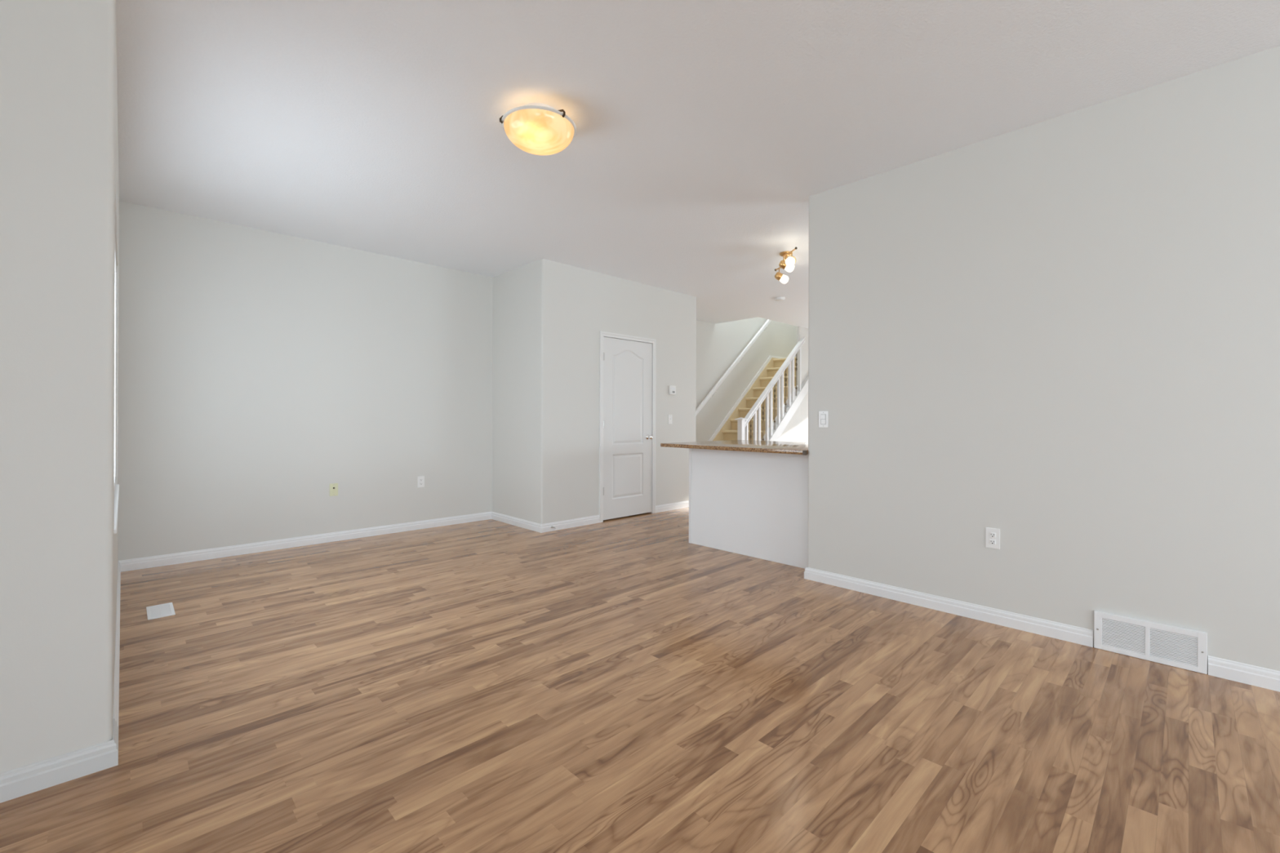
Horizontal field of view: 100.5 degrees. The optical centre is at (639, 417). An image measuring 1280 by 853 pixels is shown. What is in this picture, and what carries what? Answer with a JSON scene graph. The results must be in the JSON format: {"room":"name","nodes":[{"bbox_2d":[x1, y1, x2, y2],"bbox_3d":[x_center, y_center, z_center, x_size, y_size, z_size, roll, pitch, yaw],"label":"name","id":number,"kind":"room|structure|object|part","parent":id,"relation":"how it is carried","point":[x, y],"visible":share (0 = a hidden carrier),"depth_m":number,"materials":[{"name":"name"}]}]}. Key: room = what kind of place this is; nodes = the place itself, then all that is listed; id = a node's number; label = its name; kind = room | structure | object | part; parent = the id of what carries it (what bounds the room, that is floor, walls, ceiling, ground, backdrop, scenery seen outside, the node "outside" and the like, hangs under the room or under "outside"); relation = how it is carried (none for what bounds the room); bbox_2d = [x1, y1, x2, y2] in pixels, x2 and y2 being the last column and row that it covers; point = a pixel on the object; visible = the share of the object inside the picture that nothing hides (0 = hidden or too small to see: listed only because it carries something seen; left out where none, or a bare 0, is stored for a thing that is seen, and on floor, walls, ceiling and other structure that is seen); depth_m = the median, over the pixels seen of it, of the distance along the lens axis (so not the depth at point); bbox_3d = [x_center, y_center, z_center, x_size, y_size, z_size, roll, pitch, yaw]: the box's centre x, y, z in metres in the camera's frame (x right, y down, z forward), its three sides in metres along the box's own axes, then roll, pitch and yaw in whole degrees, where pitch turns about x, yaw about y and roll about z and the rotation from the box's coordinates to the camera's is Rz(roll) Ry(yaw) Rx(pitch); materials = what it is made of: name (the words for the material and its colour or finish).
{"room":"empty living room","nodes":[
{"label":"empty living room","id":0,"kind":"room"},
{"bbox_2d":[0,0,115,773],"bbox_3d":[-2.408,-0.229,1.208,1.728,2.743,0.150,0,0,-44],"label":"wall","id":1,"kind":"structure","parent":0,"point":[57,57],"depth_m":1.67,"materials":[{"name":"white paint"}]},
{"bbox_2d":[0,718,118,803],"bbox_3d":[-2.367,1.101,1.256,1.622,0.083,0.184,0,0,-44],"label":"baseboard","id":2,"kind":"structure","parent":1,"relation":"attached to","point":[39,775],"depth_m":1.67,"materials":[{"name":"white paint"}]},
{"bbox_2d":[112,0,119,715],"bbox_3d":[-2.967,-0.231,2.916,0.148,2.743,3.080,0,0,-44],"label":"wall","id":3,"kind":"structure","parent":0,"point":[116,161],"depth_m":2.64,"materials":[{"name":"white paint"}]},
{"bbox_2d":[112,560,120,726],"bbox_3d":[-2.853,1.100,2.910,0.014,0.083,2.865,0,0,-44],"label":"baseboard","id":4,"kind":"structure","parent":3,"relation":"attached to","point":[116,692],"depth_m":2.41,"materials":[{"name":"white paint"}]},
{"bbox_2d":[114,246,119,533],"bbox_3d":[-2.598,-0.256,2.606,0.066,1.365,1.840,0,0,-44],"label":"window","id":5,"kind":"structure","parent":3,"relation":"in","point":[116,486],"depth_m":3.23,"materials":[{"name":"white paint"}]},
{"bbox_3d":[-2.603,-0.263,2.601,0.050,1.350,1.840,0,0,-44],"label":"frame","id":6,"kind":"part","parent":5,"relation":"part of","materials":[{"name":"white paint"}]},
{"bbox_3d":[-2.600,0.418,2.606,0.066,0.017,1.840,0,0,-44],"label":"sill","id":7,"kind":"part","parent":5,"relation":"part of","materials":[{"name":"white paint"}]},
{"bbox_2d":[118,200,493,560],"bbox_3d":[-2.814,-0.230,5.076,3.082,2.743,0.195,0,0,-44],"label":"wall","id":8,"kind":"structure","parent":0,"point":[260,371],"depth_m":4.66,"materials":[{"name":"white paint"}]},
{"bbox_2d":[119,511,491,572],"bbox_3d":[-2.764,1.100,4.984,3.032,0.083,0.014,0,0,-44],"label":"baseboard","id":9,"kind":"structure","parent":8,"relation":"attached to","point":[133,564],"depth_m":4.65,"materials":[{"name":"white paint"}]},
{"bbox_2d":[329,483,337,496],"bbox_3d":[-2.828,0.663,4.920,0.070,0.115,0.015,0,0,-44],"label":"phone jack","id":10,"kind":"object","parent":8,"relation":"attached to","point":[333,486],"visible":1,"depth_m":4.92,"materials":[{"name":"beige plastic"}]},
{"bbox_2d":[417,475,424,487],"bbox_3d":[-2.254,0.657,5.482,0.070,0.115,0.008,0,0,-44],"label":"wall outlet","id":11,"kind":"object","parent":8,"relation":"attached to","point":[421,478],"visible":1,"depth_m":5.48,"materials":[{"name":"white plastic"}]},
{"bbox_2d":[492,258,696,524],"bbox_3d":[-0.535,-0.223,6.596,2.405,2.743,1.193,0,0,-44],"label":"wall","id":12,"kind":"structure","parent":0,"point":[548,317],"depth_m":5.73,"materials":[{"name":"white paint"}]},
{"bbox_2d":[491,511,599,533],"bbox_3d":[-1.065,1.105,5.939,0.764,0.083,1.012,0,0,-44],"label":"baseboard","id":13,"kind":"structure","parent":12,"relation":"attached to","point":[535,526],"depth_m":5.59,"materials":[{"name":"white paint"}]},
{"bbox_2d":[599,331,656,522],"bbox_3d":[-0.148,0.099,6.171,0.876,2.102,0.172,0,0,-44],"label":"door","id":14,"kind":"structure","parent":12,"relation":"in","point":[627,363],"depth_m":6.15,"materials":[{"name":"white paint"}]},
{"bbox_3d":[0.116,0.229,6.356,0.062,0.062,0.068,0,0,-44],"label":"handle","id":15,"kind":"part","parent":14,"relation":"part of","materials":[{"name":"silver metal"}]},
{"bbox_2d":[668,414,671,423],"bbox_3d":[0.381,0.017,6.644,0.070,0.115,0.016,0,0,-44],"label":"light switch","id":16,"kind":"object","parent":12,"relation":"attached to","point":[669,415],"visible":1,"depth_m":6.64,"materials":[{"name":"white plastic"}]},
{"bbox_2d":[655,500,688,512],"bbox_3d":[0.100,1.109,7.110,0.799,0.083,1.067,0,0,-44],"label":"baseboard","id":17,"kind":"structure","parent":12,"relation":"attached to","point":[667,507],"depth_m":6.66,"materials":[{"name":"white paint"}]},
{"bbox_2d":[668,385,675,395],"bbox_3d":[0.403,-0.347,6.653,0.104,0.110,0.032,0,0,-44],"label":"thermostat","id":18,"kind":"object","parent":12,"relation":"attached to","point":[672,389],"visible":1,"depth_m":6.63,"materials":[{"name":"white plastic"}]},
{"bbox_2d":[0,506,1279,852],"bbox_3d":[2.508,1.218,3.334,11.750,0.120,10.120,0,0,-44],"label":"floor","id":19,"kind":"structure","parent":0,"point":[627,684],"depth_m":2.01,"materials":[{"name":"laminate"}]},
{"bbox_2d":[146,602,175,620],"bbox_3d":[-2.829,1.138,3.141,0.118,0.006,0.272,0,0,-44],"label":"floor vent","id":20,"kind":"object","parent":19,"relation":"in","point":[165,610],"visible":1,"depth_m":3.13,"materials":[{"name":"white metal"}]},
{"bbox_2d":[688,448,808,568],"bbox_3d":[1.129,0.710,4.672,0.648,0.888,1.284,0,0,-44],"label":"base cabinet","id":21,"kind":"object","parent":19,"relation":"on","point":[755,504],"visible":0.65,"depth_m":4.43,"materials":[{"name":"white"}]},
{"bbox_2d":[660,440,808,455],"bbox_3d":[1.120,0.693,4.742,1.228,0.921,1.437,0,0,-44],"label":"countertop","id":22,"kind":"structure","parent":21,"relation":"on","point":[752,446],"depth_m":4.51,"materials":[{"name":"stone"}]},
{"bbox_2d":[708,355,808,440],"bbox_3d":[2.217,-0.019,9.255,3.680,2.352,0.935,0,0,-44],"label":"staircase","id":23,"kind":"structure","parent":19,"relation":"on","point":[727,429],"depth_m":9.23,"materials":[{"name":"beige carpet"}]},
{"bbox_2d":[734,337,804,440],"bbox_3d":[2.147,-0.125,8.580,1.903,2.564,0.140,0,0,-44],"label":"balustrade","id":24,"kind":"object","parent":23,"relation":"attached to","point":[742,423],"visible":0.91,"depth_m":8.57,"materials":[{"name":"white paint"}]},
{"bbox_3d":[1.512,0.593,7.965,0.080,1.125,0.080,0,0,-44],"label":"newel post","id":25,"kind":"part","parent":24,"relation":"part of","materials":[{"name":"white paint"}]},
{"bbox_2d":[115,0,1279,328],"bbox_3d":[2.518,-1.705,3.334,11.750,0.240,10.120,0,0,-44],"label":"ceiling","id":26,"kind":"structure","parent":0,"point":[707,131],"depth_m":2.71,"materials":[{"name":"white paint"}]},
{"bbox_2d":[499,102,576,155],"bbox_3d":[-0.521,-1.503,2.794,0.398,0.183,0.397,0,0,-44],"label":"ceiling light","id":27,"kind":"object","parent":26,"relation":"attached to","point":[534,128],"visible":1,"depth_m":2.69,"materials":[{"name":"yellow glass"}]},
{"bbox_3d":[-0.528,-1.571,2.794,0.208,0.046,0.208,0,0,-44],"label":"ceiling plate","id":28,"kind":"part","parent":27,"relation":"part of","materials":[{"name":"white metal"}]},
{"bbox_2d":[774,296,784,301],"bbox_3d":[1.845,-1.569,7.031,0.132,0.036,0.132,0,0,-44],"label":"smoke detector","id":29,"kind":"object","parent":26,"relation":"attached to","point":[780,298],"visible":1,"depth_m":6.99,"materials":[{"name":"white plastic"}]},
{"bbox_2d":[774,246,797,284],"bbox_3d":[1.392,-1.473,5.110,0.150,0.231,0.716,0,0,8],"label":"track light","id":30,"kind":"object","parent":26,"relation":"attached to","point":[787,264],"visible":1,"depth_m":4.96,"materials":[{"name":"gold metal"}]},
{"bbox_3d":[1.453,-1.405,5.386,0.101,0.095,0.084,0,0,1],"label":"lamp shade","id":31,"kind":"part","parent":30,"relation":"part of","materials":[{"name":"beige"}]},
{"bbox_3d":[1.391,-1.409,4.976,0.100,0.093,0.084,0,0,1],"label":"lamp shade","id":32,"kind":"part","parent":30,"relation":"part of","materials":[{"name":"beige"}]},
{"bbox_3d":[1.360,-1.410,4.803,0.101,0.092,0.087,0,0,-44],"label":"lamp shade","id":33,"kind":"part","parent":30,"relation":"part of","materials":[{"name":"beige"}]},
{"bbox_2d":[695,317,796,441],"bbox_3d":[1.526,-1.420,9.329,4.575,5.150,0.140,0,0,-44],"label":"wall","id":34,"kind":"structure","parent":0,"point":[718,345],"depth_m":9.24,"materials":[{"name":"white paint"}]},
{"bbox_2d":[695,319,771,416],"bbox_3d":[1.569,-0.840,9.200,2.530,2.239,0.107,0,0,-44],"label":"wall handrail","id":35,"kind":"object","parent":34,"relation":"attached to","point":[740,356],"visible":0.77,"depth_m":9.13,"materials":[{"name":"white paint"}]},
{"bbox_2d":[777,326,808,444],"bbox_3d":[2.641,-0.213,9.106,3.280,2.743,0.080,0,0,-44],"label":"wall","id":36,"kind":"structure","parent":0,"point":[801,331],"depth_m":9.25,"materials":[{"name":"white paint"}]},
{"bbox_2d":[808,45,1279,673],"bbox_3d":[3.453,-0.210,1.601,0.130,2.743,6.325,0,0,-44],"label":"wall","id":37,"kind":"structure","parent":0,"point":[1060,335],"depth_m":2.76,"materials":[{"name":"white paint"}]},
{"bbox_2d":[818,411,828,427],"bbox_3d":[1.285,0.009,3.731,0.010,0.115,0.070,0,0,-44],"label":"light switch","id":38,"kind":"object","parent":37,"relation":"attached to","point":[823,415],"visible":1,"depth_m":3.73,"materials":[{"name":"white plastic"}]},
{"bbox_3d":[1.284,0.009,3.730,0.001,0.071,0.037,0,0,-44],"label":"frame","id":39,"kind":"part","parent":38,"relation":"part of","materials":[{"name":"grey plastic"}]},
{"bbox_2d":[804,566,1093,647],"bbox_3d":[1.744,1.114,3.267,0.034,0.083,1.588,0,0,-44],"label":"baseboard","id":40,"kind":"structure","parent":37,"relation":"attached to","point":[1060,631],"depth_m":3.11,"materials":[{"name":"white paint"}]},
{"bbox_2d":[985,527,999,549],"bbox_3d":[1.990,0.680,3.004,0.008,0.115,0.070,0,0,-44],"label":"wall outlet","id":41,"kind":"object","parent":37,"relation":"attached to","point":[992,535],"visible":1,"depth_m":3.00,"materials":[{"name":"white plastic"}]},
{"bbox_2d":[989,538,995,544],"bbox_3d":[1.989,0.699,3.003,0.004,0.027,0.032,0,0,-44],"label":"socket","id":42,"kind":"object","parent":41,"relation":"attached to","point":[992,541],"depth_m":3.00,"materials":[{"name":"white plastic"}]},
{"bbox_2d":[989,532,995,537],"bbox_3d":[1.989,0.660,3.003,0.004,0.027,0.032,0,0,-44],"label":"socket","id":43,"kind":"object","parent":41,"relation":"attached to","point":[992,535],"depth_m":3.00,"materials":[{"name":"white plastic"}]},
{"bbox_2d":[1093,609,1207,674],"bbox_3d":[2.427,1.064,2.546,0.020,0.186,0.390,0,0,-44],"label":"air vent","id":44,"kind":"object","parent":37,"relation":"in","point":[1176,646],"visible":1,"depth_m":2.53,"materials":[{"name":"white metal"}]},
{"bbox_2d":[1208,655,1279,692],"bbox_3d":[4.042,1.122,0.888,0.014,0.083,4.234,0,0,-44],"label":"baseboard","id":45,"kind":"structure","parent":37,"relation":"attached to","point":[1267,678],"depth_m":2.32,"materials":[{"name":"white paint"}]}
]}

